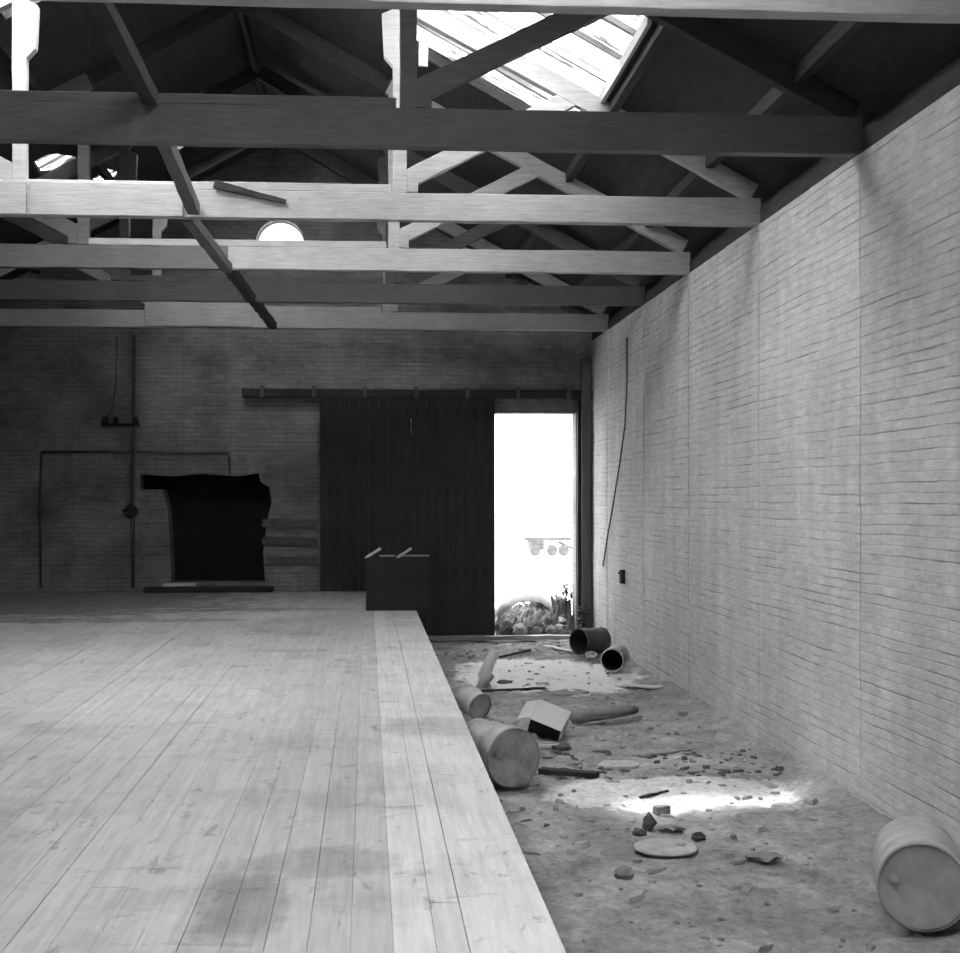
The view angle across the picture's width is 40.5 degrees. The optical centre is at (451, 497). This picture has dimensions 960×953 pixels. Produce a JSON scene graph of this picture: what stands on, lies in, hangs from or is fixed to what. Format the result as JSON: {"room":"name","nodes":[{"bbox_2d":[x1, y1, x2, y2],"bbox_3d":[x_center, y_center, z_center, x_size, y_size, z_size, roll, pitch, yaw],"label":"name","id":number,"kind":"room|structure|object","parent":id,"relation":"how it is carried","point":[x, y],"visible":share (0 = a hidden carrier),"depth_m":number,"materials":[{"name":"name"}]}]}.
{"room":"abandoned warehouse","nodes":[
{"label":"abandoned warehouse","id":0,"kind":"room"},
{"bbox_2d":[0,1,260,279],"bbox_3d":[-4.959,-4.410,9.148,5.710,3.200,25.500,0,0,-4],"label":"ceiling","id":1,"kind":"structure","parent":0,"point":[71,42],"depth_m":16.04,"materials":[{"name":"black wood"}]},
{"bbox_2d":[0,239,39,273],"bbox_3d":[-5.997,-3.735,9.005,0.086,0.126,24.750,0,0,-4],"label":"purlin","id":2,"kind":"object","parent":1,"relation":"attached to","point":[35,271],"visible":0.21,"depth_m":20.99,"materials":[{"name":"grey wood"}]},
{"bbox_2d":[0,1,44,19],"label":"window","id":3,"kind":"structure","parent":1,"relation":"attached to","point":[7,14],"depth_m":12.92,"materials":[{"name":"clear glass"}]},
{"bbox_2d":[34,154,75,170],"bbox_3d":[-5.307,-4.543,17.489,0.476,0.293,1.039,0,0,-4],"label":"window","id":4,"kind":"structure","parent":1,"relation":"attached to","point":[53,161],"depth_m":17.41,"materials":[{"name":"glass"}]},
{"bbox_2d":[0,34,141,219],"bbox_3d":[-4.350,-4.642,9.112,0.086,0.126,24.750,0,0,-4],"label":"purlin","id":5,"kind":"object","parent":1,"relation":"attached to","point":[5,49],"visible":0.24,"depth_m":14.48,"materials":[{"name":"grey wood"}]},
{"bbox_2d":[94,169,115,178],"bbox_3d":[-5.024,-4.739,18.994,0.343,0.221,0.526,0,0,18],"label":"window","id":6,"kind":"structure","parent":1,"relation":"attached to","point":[112,172],"depth_m":19.06,"materials":[{"name":"white glass"}]},
{"bbox_2d":[0,148,593,634],"bbox_3d":[-2.897,-1.700,22.134,11.210,8.500,1.050,0,0,-4],"label":"wall","id":7,"kind":"structure","parent":0,"point":[198,522],"depth_m":21.57,"materials":[{"name":"brick"}]},
{"bbox_2d":[39,452,41,587],"bbox_3d":[-6.741,0.361,21.318,0.056,2.231,0.040,0,0,-4],"label":"conduit","id":8,"kind":"object","parent":7,"relation":"attached to","point":[40,469],"visible":1,"depth_m":21.30,"materials":[{"name":"metal"}]},
{"bbox_2d":[101,416,139,426],"bbox_3d":[-5.448,-1.258,21.382,0.620,0.165,0.100,0,0,-4],"label":"wall bracket","id":9,"kind":"object","parent":7,"relation":"attached to","point":[104,423],"visible":1,"depth_m":21.34,"materials":[{"name":"black metal"}]},
{"bbox_2d":[107,336,117,419],"bbox_3d":[-5.590,-1.973,21.401,0.185,1.389,0.024,0,0,-4],"label":"wire","id":10,"kind":"object","parent":9,"relation":"attached to","point":[116,336],"visible":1,"depth_m":21.40,"materials":[{"name":"metal"}]},
{"bbox_2d":[131,336,135,587],"bbox_3d":[-5.238,-0.593,21.405,0.076,4.149,0.060,0,0,-4],"label":"conduit","id":11,"kind":"object","parent":7,"relation":"attached to","point":[133,337],"visible":1,"depth_m":21.38,"materials":[{"name":"metal"}]},
{"bbox_2d":[122,504,137,516],"bbox_3d":[-5.277,0.204,21.380,0.252,0.231,0.163,0,0,-4],"label":"valve","id":12,"kind":"object","parent":11,"relation":"attached to","point":[130,510],"visible":1,"depth_m":21.32,"materials":[{"name":"black metal"}]},
{"bbox_2d":[42,451,230,473],"bbox_3d":[-5.181,-0.588,21.417,3.078,0.384,0.044,0,0,-4],"label":"conduit","id":13,"kind":"object","parent":7,"relation":"attached to","point":[146,452],"visible":1,"depth_m":21.43,"materials":[{"name":"metal"}]},
{"bbox_2d":[258,222,303,239],"bbox_3d":[-2.869,-4.239,21.860,0.800,0.800,0.060,0,0,-4],"label":"window","id":14,"kind":"structure","parent":7,"relation":"in","point":[269,225],"depth_m":21.84,"materials":[{"name":"glass"}]},
{"bbox_2d":[262,537,316,545],"bbox_3d":[-2.692,0.723,21.595,0.911,0.148,0.060,0,0,-4],"label":"plank","id":15,"kind":"object","parent":7,"relation":"attached to","point":[265,540],"visible":1,"depth_m":21.57,"materials":[{"name":"wood"}]},
{"bbox_2d":[262,519,316,527],"bbox_3d":[-2.692,0.424,21.595,0.911,0.148,0.059,0,0,-4],"label":"plank","id":16,"kind":"object","parent":7,"relation":"attached to","point":[275,523],"visible":1,"depth_m":21.57,"materials":[{"name":"wood"}]},
{"bbox_2d":[266,556,316,564],"bbox_3d":[-2.659,1.038,21.597,0.845,0.149,0.061,0,0,-4],"label":"plank","id":17,"kind":"object","parent":7,"relation":"attached to","point":[269,559],"visible":1,"depth_m":21.57,"materials":[{"name":"wood"}]},
{"bbox_2d":[242,385,591,399],"bbox_3d":[-0.534,-1.749,21.675,5.869,0.210,0.168,0,0,-4],"label":"door track","id":18,"kind":"object","parent":7,"relation":"attached to","point":[517,394],"visible":0.97,"depth_m":21.59,"materials":[{"name":"metal"}]},
{"bbox_2d":[320,398,494,635],"bbox_3d":[-0.726,0.330,21.587,2.898,3.980,0.140,0,0,-4],"label":"door","id":19,"kind":"structure","parent":18,"relation":"hanging from","point":[436,495],"depth_m":21.58,"materials":[{"name":"black wood"}]},
{"bbox_2d":[576,401,580,628],"bbox_3d":[2.141,0.360,21.875,0.067,3.981,0.127,0,0,-4],"label":"post","id":20,"kind":"object","parent":7,"relation":"attached to","point":[578,447],"visible":0.86,"depth_m":21.82,"materials":[{"name":"grey wood"}]},
{"bbox_2d":[247,7,959,317],"bbox_3d":[0.784,-4.385,9.521,5.800,3.250,25.500,0,0,-4],"label":"ceiling","id":21,"kind":"structure","parent":0,"point":[882,63],"depth_m":12.76,"materials":[{"name":"black wood"}]},
{"bbox_2d":[238,11,277,152],"bbox_3d":[-2.105,-5.830,9.258,0.068,0.207,24.750,0,0,-4],"label":"ridge beam","id":22,"kind":"structure","parent":21,"relation":"attached to","point":[243,19],"depth_m":16.72,"materials":[{"name":"grey wood"}]},
{"bbox_2d":[382,9,392,155],"bbox_3d":[-0.359,-4.918,9.371,0.086,0.126,24.750,0,0,-4],"label":"purlin","id":23,"kind":"object","parent":21,"relation":"attached to","point":[388,70],"visible":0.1,"depth_m":14.89,"materials":[{"name":"grey wood"}]},
{"bbox_2d":[417,11,655,110],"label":"window","id":24,"kind":"structure","parent":21,"relation":"attached to","point":[626,34],"depth_m":12.53,"materials":[{"name":"glass"}]},
{"bbox_2d":[505,23,670,277],"bbox_3d":[1.747,-3.757,9.508,0.086,0.126,24.750,0,0,-4],"label":"purlin","id":25,"kind":"object","parent":21,"relation":"attached to","point":[659,33],"visible":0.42,"depth_m":11.74,"materials":[{"name":"grey wood"}]},
{"bbox_2d":[561,21,867,308],"bbox_3d":[2.685,-3.240,9.569,0.086,0.126,24.750,0,0,-4],"label":"purlin","id":26,"kind":"object","parent":21,"relation":"attached to","point":[843,31],"visible":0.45,"depth_m":10.34,"materials":[{"name":"grey wood"}]},
{"bbox_2d":[430,639,959,952],"bbox_3d":[1.186,2.295,12.203,4.150,0.259,20.200,0,0,-4],"label":"floor","id":27,"kind":"structure","parent":0,"point":[795,919],"depth_m":9.32,"materials":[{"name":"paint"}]},
{"bbox_2d":[454,684,491,718],"bbox_3d":[0.224,2.164,13.802,0.297,0.353,0.346,0,0,-36],"label":"barrel","id":28,"kind":"object","parent":27,"relation":"on","point":[473,702],"visible":0.91,"depth_m":13.72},
{"bbox_2d":[476,648,498,688],"bbox_3d":[0.446,2.150,16.427,0.314,0.500,0.234,0,0,-4],"label":"stump","id":29,"kind":"object","parent":27,"relation":"on","point":[485,675],"visible":0.98,"depth_m":16.36,"materials":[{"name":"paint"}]},
{"bbox_2d":[428,634,569,640],"bbox_3d":[0.683,2.315,21.539,2.743,0.084,0.170,0,0,-5],"label":"beam","id":30,"kind":"structure","parent":27,"relation":"on","point":[540,636],"depth_m":21.48,"materials":[{"name":"grey wood"}]},
{"bbox_2d":[466,718,539,788],"bbox_3d":[0.368,2.116,10.807,0.498,0.499,0.626,0,-1,-27],"label":"drum","id":31,"kind":"object","parent":27,"relation":"on","point":[510,755],"visible":0.79,"depth_m":10.56,"materials":[{"name":"metal"}]},
{"bbox_2d":[497,680,512,683],"bbox_3d":[0.686,2.382,16.791,0.199,0.034,0.292,0,0,10],"label":"sheet","id":32,"kind":"object","parent":27,"relation":"on","point":[499,681],"visible":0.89,"depth_m":16.76,"materials":[{"name":"grey"}]},
{"bbox_2d":[506,627,513,634],"bbox_3d":[0.984,2.284,21.988,0.266,0.206,0.188,0,0,-4],"label":"rubble stone","id":33,"kind":"object","parent":27,"relation":"on","point":[508,630],"visible":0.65,"depth_m":21.92,"materials":[{"name":"stone"}]},
{"bbox_2d":[481,687,545,691],"bbox_3d":[0.689,2.349,15.913,0.990,0.043,0.057,0,0,-20],"label":"plank","id":34,"kind":"object","parent":27,"relation":"on","point":[528,688],"visible":0.74,"depth_m":15.94,"materials":[{"name":"black wood"}]},
{"bbox_2d":[499,649,530,657],"bbox_3d":[0.965,2.355,19.717,0.056,0.050,0.909,0,0,33],"label":"plank","id":35,"kind":"object","parent":27,"relation":"on","point":[525,650],"visible":0.98,"depth_m":19.69,"materials":[{"name":"black wood"}]},
{"bbox_2d":[512,622,527,634],"bbox_3d":[1.172,2.252,21.993,0.348,0.279,0.246,0,0,-4],"label":"rubble stone","id":36,"kind":"object","parent":27,"relation":"on","point":[520,628],"visible":0.75,"depth_m":21.91,"materials":[{"name":"white stone"}]},
{"bbox_2d":[530,626,541,634],"bbox_3d":[1.427,2.277,22.009,0.270,0.235,0.194,0,0,-4],"label":"rubble stone","id":37,"kind":"object","parent":27,"relation":"on","point":[536,630],"visible":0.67,"depth_m":21.95,"materials":[{"name":"grey stone"}]},
{"bbox_2d":[517,699,570,741],"bbox_3d":[0.928,2.240,12.947,0.510,0.449,0.404,0,0,14],"label":"carton","id":38,"kind":"object","parent":27,"relation":"on","point":[547,720],"visible":0.91,"depth_m":12.86,"materials":[{"name":"white cardboard"}]},
{"bbox_2d":[538,744,557,747],"bbox_3d":[0.756,2.355,12.395,0.591,0.034,0.065,0,0,4],"label":"plank","id":39,"kind":"object","parent":27,"relation":"on","point":[540,745],"visible":0.3,"depth_m":12.36,"materials":[{"name":"paint"}]},
{"bbox_2d":[545,624,556,633],"bbox_3d":[1.712,2.260,22.023,0.304,0.241,0.196,0,0,8],"label":"rubble stone","id":40,"kind":"object","parent":27,"relation":"on","point":[550,629],"visible":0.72,"depth_m":21.96,"materials":[{"name":"grey stone"}]},
{"bbox_2d":[554,624,566,634],"bbox_3d":[1.828,2.264,22.034,0.300,0.268,0.211,0,0,-4],"label":"rubble stone","id":41,"kind":"object","parent":27,"relation":"on","point":[560,628],"visible":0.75,"depth_m":21.96,"materials":[{"name":"grey stone"}]},
{"bbox_2d":[551,743,571,750],"bbox_3d":[1.037,2.351,12.272,0.195,0.084,0.119,0,0,-4],"label":"stone","id":42,"kind":"object","parent":27,"relation":"on","point":[562,746],"visible":0.93,"depth_m":12.24,"materials":[{"name":"stone"}]},
{"bbox_2d":[537,688,588,695],"bbox_3d":[1.359,2.385,15.916,0.669,0.037,0.526,0,0,-4],"label":"sheet","id":43,"kind":"object","parent":27,"relation":"on","point":[564,692],"visible":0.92,"depth_m":15.81,"materials":[{"name":"grey metal"}]},
{"bbox_2d":[542,645,584,655],"bbox_3d":[1.778,2.351,20.051,0.123,0.042,1.322,0,0,-27],"label":"plank","id":44,"kind":"object","parent":27,"relation":"on","point":[546,646],"visible":0.6,"depth_m":20.20,"materials":[{"name":"paint"}]},
{"bbox_2d":[538,767,598,778],"bbox_3d":[0.999,2.344,11.090,0.518,0.058,0.104,0,0,23],"label":"plank","id":45,"kind":"object","parent":27,"relation":"on","point":[590,774],"visible":1,"depth_m":11.06,"materials":[{"name":"black wood"}]},
{"bbox_2d":[576,604,588,628],"bbox_3d":[2.185,2.027,21.648,0.261,0.550,0.351,0,0,-4],"label":"plant","id":46,"kind":"object","parent":27,"relation":"on","point":[583,611],"visible":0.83,"depth_m":21.62,"materials":[{"name":"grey plant"}]},
{"bbox_2d":[580,358,591,628],"bbox_3d":[2.257,0.005,21.842,0.170,4.690,0.190,0,0,-4],"label":"post","id":47,"kind":"object","parent":27,"relation":"on","point":[585,363],"visible":0.9,"depth_m":21.75,"materials":[{"name":"grey wood"}]},
{"bbox_2d":[569,627,610,654],"bbox_3d":[2.079,2.145,19.497,0.500,0.399,0.399,2,-1,-41],"label":"metal can","id":48,"kind":"object","parent":27,"relation":"on","point":[597,640],"visible":0.93,"depth_m":19.45,"materials":[{"name":"metal"}]},
{"bbox_2d":[584,651,596,658],"bbox_3d":[2.063,2.324,19.276,0.172,0.115,0.168,0,0,-43],"label":"stone","id":49,"kind":"object","parent":27,"relation":"on","point":[589,654],"visible":1,"depth_m":19.23,"materials":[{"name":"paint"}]},
{"bbox_2d":[570,705,638,723],"bbox_3d":[1.618,2.275,13.770,0.867,0.156,0.167,0,0,-34],"label":"log","id":50,"kind":"object","parent":27,"relation":"on","point":[596,713],"visible":0.99,"depth_m":13.68,"materials":[{"name":"grey wood"}]},
{"bbox_2d":[600,644,629,671],"bbox_3d":[2.221,2.176,17.656,0.329,0.329,0.420,0,1,19],"label":"metal can","id":51,"kind":"object","parent":27,"relation":"on","point":[614,658],"visible":1,"depth_m":17.72,"materials":[{"name":"grey metal"}]},
{"bbox_2d":[596,760,639,770],"bbox_3d":[1.489,2.388,11.614,0.400,0.037,0.309,0,0,-4],"label":"plaster slab","id":52,"kind":"object","parent":27,"relation":"on","point":[616,765],"visible":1,"depth_m":11.56,"materials":[{"name":"stone"}]},
{"bbox_2d":[614,865,633,879],"bbox_3d":[1.075,2.348,8.127,0.131,0.092,0.103,0,0,-4],"label":"stone","id":53,"kind":"object","parent":27,"relation":"on","point":[622,872],"visible":1,"depth_m":8.10,"materials":[{"name":"grey stone"}]},
{"bbox_2d":[632,828,646,835],"bbox_3d":[1.327,2.366,9.181,0.107,0.072,0.089,0,0,-4],"label":"stone","id":54,"kind":"object","parent":27,"relation":"on","point":[637,831],"visible":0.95,"depth_m":9.16,"materials":[{"name":"stone"}]},
{"bbox_2d":[615,683,664,688],"bbox_3d":[2.339,2.338,16.172,0.162,0.085,0.794,0,0,-30],"label":"plank","id":55,"kind":"object","parent":27,"relation":"on","point":[620,684],"visible":1,"depth_m":16.09,"materials":[{"name":"paint"}]},
{"bbox_2d":[642,812,656,830],"bbox_3d":[1.420,2.336,9.352,0.092,0.163,0.089,0,0,-37],"label":"stone","id":56,"kind":"object","parent":27,"relation":"on","point":[649,822],"visible":1,"depth_m":9.33,"materials":[{"name":"stone"}]},
{"bbox_2d":[639,790,668,798],"bbox_3d":[1.616,2.363,10.374,0.307,0.032,0.037,0,0,-35],"label":"plank","id":57,"kind":"object","parent":27,"relation":"on","point":[664,791],"visible":1,"depth_m":10.35,"materials":[{"name":"black wood"}]},
{"bbox_2d":[653,804,669,815],"bbox_3d":[1.601,2.373,9.895,0.128,0.072,0.076,0,0,-25],"label":"brick","id":58,"kind":"object","parent":27,"relation":"on","point":[658,810],"visible":0.97,"depth_m":9.87,"materials":[{"name":"grey ceramic"}]},
{"bbox_2d":[638,748,691,757],"bbox_3d":[1.981,2.362,12.055,0.617,0.028,0.075,0,0,-33],"label":"plank","id":59,"kind":"object","parent":27,"relation":"on","point":[645,755],"visible":1,"depth_m":12.01,"materials":[{"name":"grey wood"}]},
{"bbox_2d":[633,838,697,857],"bbox_3d":[1.433,2.346,8.729,0.430,0.024,0.430,0,0,-4],"label":"lid","id":60,"kind":"object","parent":27,"relation":"on","point":[656,847],"visible":1,"depth_m":8.72,"materials":[{"name":"metal"}]},
{"bbox_2d":[657,824,686,832],"bbox_3d":[1.569,2.350,9.241,0.218,0.062,0.137,0,0,-4],"label":"stone","id":61,"kind":"object","parent":27,"relation":"on","point":[668,827],"visible":1,"depth_m":9.22,"materials":[{"name":"grey stone"}]},
{"bbox_2d":[431,642,955,952],"bbox_3d":[1.306,2.367,12.756,2.874,0.106,17.166,0,0,-4],"label":"rubble","id":62,"kind":"object","parent":27,"relation":"on","point":[812,800],"visible":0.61,"depth_m":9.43,"materials":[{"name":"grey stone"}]},
{"bbox_2d":[691,832,705,841],"bbox_3d":[1.714,2.349,9.019,0.103,0.083,0.086,0,0,27],"label":"stone","id":63,"kind":"object","parent":27,"relation":"on","point":[697,836],"visible":1,"depth_m":9.00,"materials":[{"name":"stone"}]},
{"bbox_2d":[745,850,783,863],"bbox_3d":[2.051,2.361,8.529,0.257,0.092,0.177,0,0,14],"label":"stone","id":64,"kind":"object","parent":27,"relation":"on","point":[761,857],"visible":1,"depth_m":8.50,"materials":[{"name":"grey stone"}]},
{"bbox_2d":[872,816,959,931],"bbox_3d":[2.632,2.106,7.325,0.489,0.490,0.666,0,-1,16],"label":"drum","id":65,"kind":"object","parent":27,"relation":"on","point":[916,862],"visible":1,"depth_m":7.04,"materials":[{"name":"grey metal"}]},
{"bbox_2d":[591,85,959,853],"bbox_3d":[3.329,-0.045,9.812,0.383,5.190,25.150,0,0,-4],"label":"wall","id":66,"kind":"structure","parent":0,"point":[784,532],"depth_m":10.95,"materials":[{"name":"brick"}]},
{"bbox_2d":[0,147,607,331],"bbox_3d":[-2.792,-4.225,20.206,10.550,3.176,0.157,0,0,-4],"label":"roof truss","id":67,"kind":"object","parent":66,"relation":"on","point":[155,314],"visible":0.48,"depth_m":20.20,"materials":[{"name":"grey wood"}]},
{"bbox_2d":[0,66,644,305],"bbox_3d":[-2.617,-4.225,17.527,10.550,3.176,0.126,0,0,-4],"label":"roof truss","id":68,"kind":"object","parent":66,"relation":"on","point":[123,287],"visible":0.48,"depth_m":17.51,"materials":[{"name":"grey wood"}]},
{"bbox_2d":[249,303,276,328],"bbox_3d":[-2.729,-2.683,18.860,0.120,0.143,2.548,0,0,-1],"label":"binder","id":69,"kind":"object","parent":68,"relation":"attached to","point":[259,308],"visible":0.76,"depth_m":18.84,"materials":[{"name":"grey wood"}]},
{"bbox_2d":[0,5,689,274],"bbox_3d":[-2.455,-4.223,15.032,10.550,3.180,0.121,0,0,-4],"label":"roof truss","id":70,"kind":"object","parent":66,"relation":"on","point":[83,251],"visible":0.7,"depth_m":15.04,"materials":[{"name":"grey wood"}]},
{"bbox_2d":[225,270,254,302],"bbox_3d":[-2.635,-2.670,16.261,0.121,0.121,2.346,0,0,-3],"label":"binder","id":71,"kind":"object","parent":70,"relation":"attached to","point":[235,277],"visible":0.83,"depth_m":16.17,"materials":[{"name":"grey wood"}]},
{"bbox_2d":[0,0,760,226],"bbox_3d":[-2.276,-4.225,12.273,10.550,3.177,0.157,0,0,-4],"label":"roof truss","id":72,"kind":"object","parent":66,"relation":"on","point":[22,196],"visible":0.8,"depth_m":12.35,"materials":[{"name":"grey wood"}]},
{"bbox_2d":[182,219,231,272],"bbox_3d":[-2.539,-2.655,13.636,0.120,0.140,2.598,0,0,-1],"label":"binder","id":73,"kind":"object","parent":72,"relation":"attached to","point":[199,231],"visible":0.87,"depth_m":13.44,"materials":[{"name":"grey wood"}]},
{"bbox_2d":[213,180,285,203],"bbox_3d":[-1.899,-2.878,12.236,0.684,0.216,0.035,0,0,-4],"label":"board","id":74,"kind":"object","parent":72,"relation":"attached to","point":[220,185],"visible":1,"depth_m":12.22,"materials":[{"name":"grey wood"}]},
{"bbox_2d":[0,9,862,157],"bbox_3d":[-2.109,-4.225,9.704,10.550,3.176,0.126,0,0,-4],"label":"roof truss","id":75,"kind":"object","parent":66,"relation":"on","point":[26,117],"visible":0.96,"depth_m":9.79,"materials":[{"name":"grey wood"}]},
{"bbox_2d":[157,146,199,214],"bbox_3d":[-2.327,-2.790,10.975,0.120,0.269,2.442,0,0,-4],"label":"binder","id":76,"kind":"object","parent":75,"relation":"attached to","point":[171,156],"visible":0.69,"depth_m":11.15,"materials":[{"name":"grey wood"}]},
{"bbox_2d":[29,0,959,23],"bbox_3d":[-1.925,-4.225,6.870,10.550,3.176,0.125,0,0,-4],"label":"roof truss","id":77,"kind":"object","parent":66,"relation":"on","point":[900,11],"visible":1,"depth_m":7.04,"materials":[{"name":"grey wood"}]},
{"bbox_2d":[87,2,157,104],"bbox_3d":[-2.141,-2.969,8.266,0.120,0.135,2.686,0,0,-4],"label":"binder","id":78,"kind":"object","parent":77,"relation":"attached to","point":[106,15],"visible":1,"depth_m":8.50,"materials":[{"name":"grey wood"}]},
{"bbox_2d":[592,331,603,340],"bbox_3d":[2.554,-2.715,21.296,0.285,0.155,1.320,0,0,-4],"label":"wall plate","id":79,"kind":"object","parent":66,"relation":"on","point":[595,334],"visible":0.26,"depth_m":21.57,"materials":[{"name":"grey wood"}]},
{"bbox_2d":[602,338,627,565],"bbox_3d":[2.471,-0.611,19.726,0.024,3.399,1.932,0,0,-4],"label":"cable","id":80,"kind":"object","parent":66,"relation":"attached to","point":[626,338],"visible":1,"depth_m":19.10,"materials":[{"name":"rubber"}]},
{"bbox_2d":[618,570,624,583],"bbox_3d":[2.514,1.157,19.115,0.152,0.200,0.140,0,0,-4],"label":"switch box","id":81,"kind":"object","parent":66,"relation":"attached to","point":[621,573],"visible":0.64,"depth_m":19.05,"materials":[{"name":"black plastic"}]},
{"bbox_2d":[608,306,640,329],"bbox_3d":[2.689,-2.715,19.225,0.286,0.156,2.570,0,0,-4],"label":"wall plate","id":82,"kind":"object","parent":66,"relation":"on","point":[628,310],"visible":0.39,"depth_m":19.41,"materials":[{"name":"grey wood"}]},
{"bbox_2d":[644,275,685,303],"bbox_3d":[2.857,-2.715,16.630,0.286,0.155,2.370,0,0,-4],"label":"wall plate","id":83,"kind":"object","parent":66,"relation":"on","point":[671,279],"visible":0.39,"depth_m":16.76,"materials":[{"name":"grey wood"}]},
{"bbox_2d":[690,227,753,271],"bbox_3d":[3.028,-2.715,14.011,0.286,0.156,2.620,0,0,-4],"label":"wall plate","id":84,"kind":"object","parent":66,"relation":"on","point":[727,239],"visible":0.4,"depth_m":14.06,"materials":[{"name":"grey wood"}]},
{"bbox_2d":[760,158,852,222],"bbox_3d":[3.201,-2.715,11.347,0.286,0.156,2.460,0,0,-4],"label":"wall plate","id":85,"kind":"object","parent":66,"relation":"on","point":[829,166],"visible":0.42,"depth_m":11.36,"materials":[{"name":"grey wood"}]},
{"bbox_2d":[862,63,959,151],"bbox_3d":[3.377,-2.715,8.637,0.286,0.156,2.710,0,0,-4],"label":"wall plate","id":86,"kind":"object","parent":66,"relation":"on","point":[948,81],"visible":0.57,"depth_m":9.04,"materials":[{"name":"grey wood"}]},
{"bbox_2d":[608,56,959,320],"bbox_3d":[3.420,-2.920,9.818,0.200,0.260,25.150,0,0,-4],"label":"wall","id":87,"kind":"structure","parent":0,"point":[956,61],"depth_m":11.25,"materials":[{"name":"grey wood"}]},
{"bbox_3d":[-2.038,2.600,9.312,11.260,0.200,25.450,0,0,-4],"label":"floor","id":88,"kind":"structure","parent":0,"visible":0},
{"bbox_2d":[0,591,565,952],"bbox_3d":[-3.665,1.999,9.653,7.416,0.901,23.740,0,0,-4],"label":"platform","id":89,"kind":"object","parent":88,"relation":"on","point":[275,771],"visible":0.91,"depth_m":6.96,"materials":[{"name":"grey wood"}]},
{"bbox_2d":[143,586,273,592],"bbox_3d":[-3.987,1.504,21.381,2.099,0.087,0.290,0,0,-4],"label":"hearthstone","id":90,"kind":"object","parent":89,"relation":"on","point":[156,589],"visible":1,"depth_m":21.25,"materials":[{"name":"grey stone"}]},
{"bbox_2d":[163,583,195,586],"bbox_3d":[-4.488,1.434,21.444,0.538,0.055,0.086,0,0,-4],"label":"kerb","id":91,"kind":"object","parent":90,"relation":"on","point":[164,584],"visible":1,"depth_m":21.41,"materials":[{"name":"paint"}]},
{"bbox_2d":[365,548,429,610],"bbox_3d":[-0.755,1.125,18.118,0.905,0.843,0.518,0,0,-4],"label":"crate","id":92,"kind":"object","parent":89,"relation":"on","point":[402,581],"visible":1,"depth_m":17.86,"materials":[{"name":"paint"}]},
{"label":"outside","id":93,"kind":"structure","parent":0,"visible":0},
{"bbox_2d":[495,514,571,610],"bbox_3d":[-1.313,2.290,97.290,60.000,0.330,150.000,0,0,-4],"label":"ground","id":94,"kind":"structure","parent":93,"point":[515,564],"depth_m":46.08,"materials":[{"name":"white"}]},
{"bbox_2d":[495,595,572,634],"bbox_3d":[1.343,2.022,22.855,1.329,0.678,1.900,0,0,-4],"label":"rubble heap","id":95,"kind":"object","parent":94,"relation":"on","point":[530,615],"visible":0.7,"depth_m":22.20,"materials":[{"name":"stone"}]},
{"bbox_2d":[496,582,552,622],"bbox_3d":[1.237,1.781,22.077,0.933,0.679,0.360,0,0,-4],"label":"sheet","id":96,"kind":"object","parent":95,"relation":"on","point":[524,592],"visible":1,"depth_m":22.06,"materials":[{"name":"paint"}]},
{"bbox_2d":[551,578,571,604],"bbox_3d":[1.981,1.837,22.418,0.567,0.929,0.478,0,0,-4],"label":"plant","id":97,"kind":"object","parent":95,"relation":"on","point":[566,590],"visible":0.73,"depth_m":22.30,"materials":[{"name":"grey plant"}]},
{"bbox_2d":[558,616,566,621],"bbox_3d":[1.853,2.100,22.193,0.258,0.246,0.222,0,0,-4],"label":"rubble stone","id":98,"kind":"object","parent":95,"relation":"on","point":[561,619],"visible":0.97,"depth_m":22.12,"materials":[{"name":"white stone"}]},
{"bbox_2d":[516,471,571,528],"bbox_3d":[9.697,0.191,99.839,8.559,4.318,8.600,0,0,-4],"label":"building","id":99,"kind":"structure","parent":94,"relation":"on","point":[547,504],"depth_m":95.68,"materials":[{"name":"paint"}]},
{"bbox_2d":[522,537,571,555],"bbox_3d":[3.743,1.870,50.324,1.917,0.700,0.850,0,0,-4],"label":"handcart","id":100,"kind":"object","parent":94,"relation":"on","point":[535,544],"visible":0.99,"depth_m":49.93,"materials":[{"name":"metal"}]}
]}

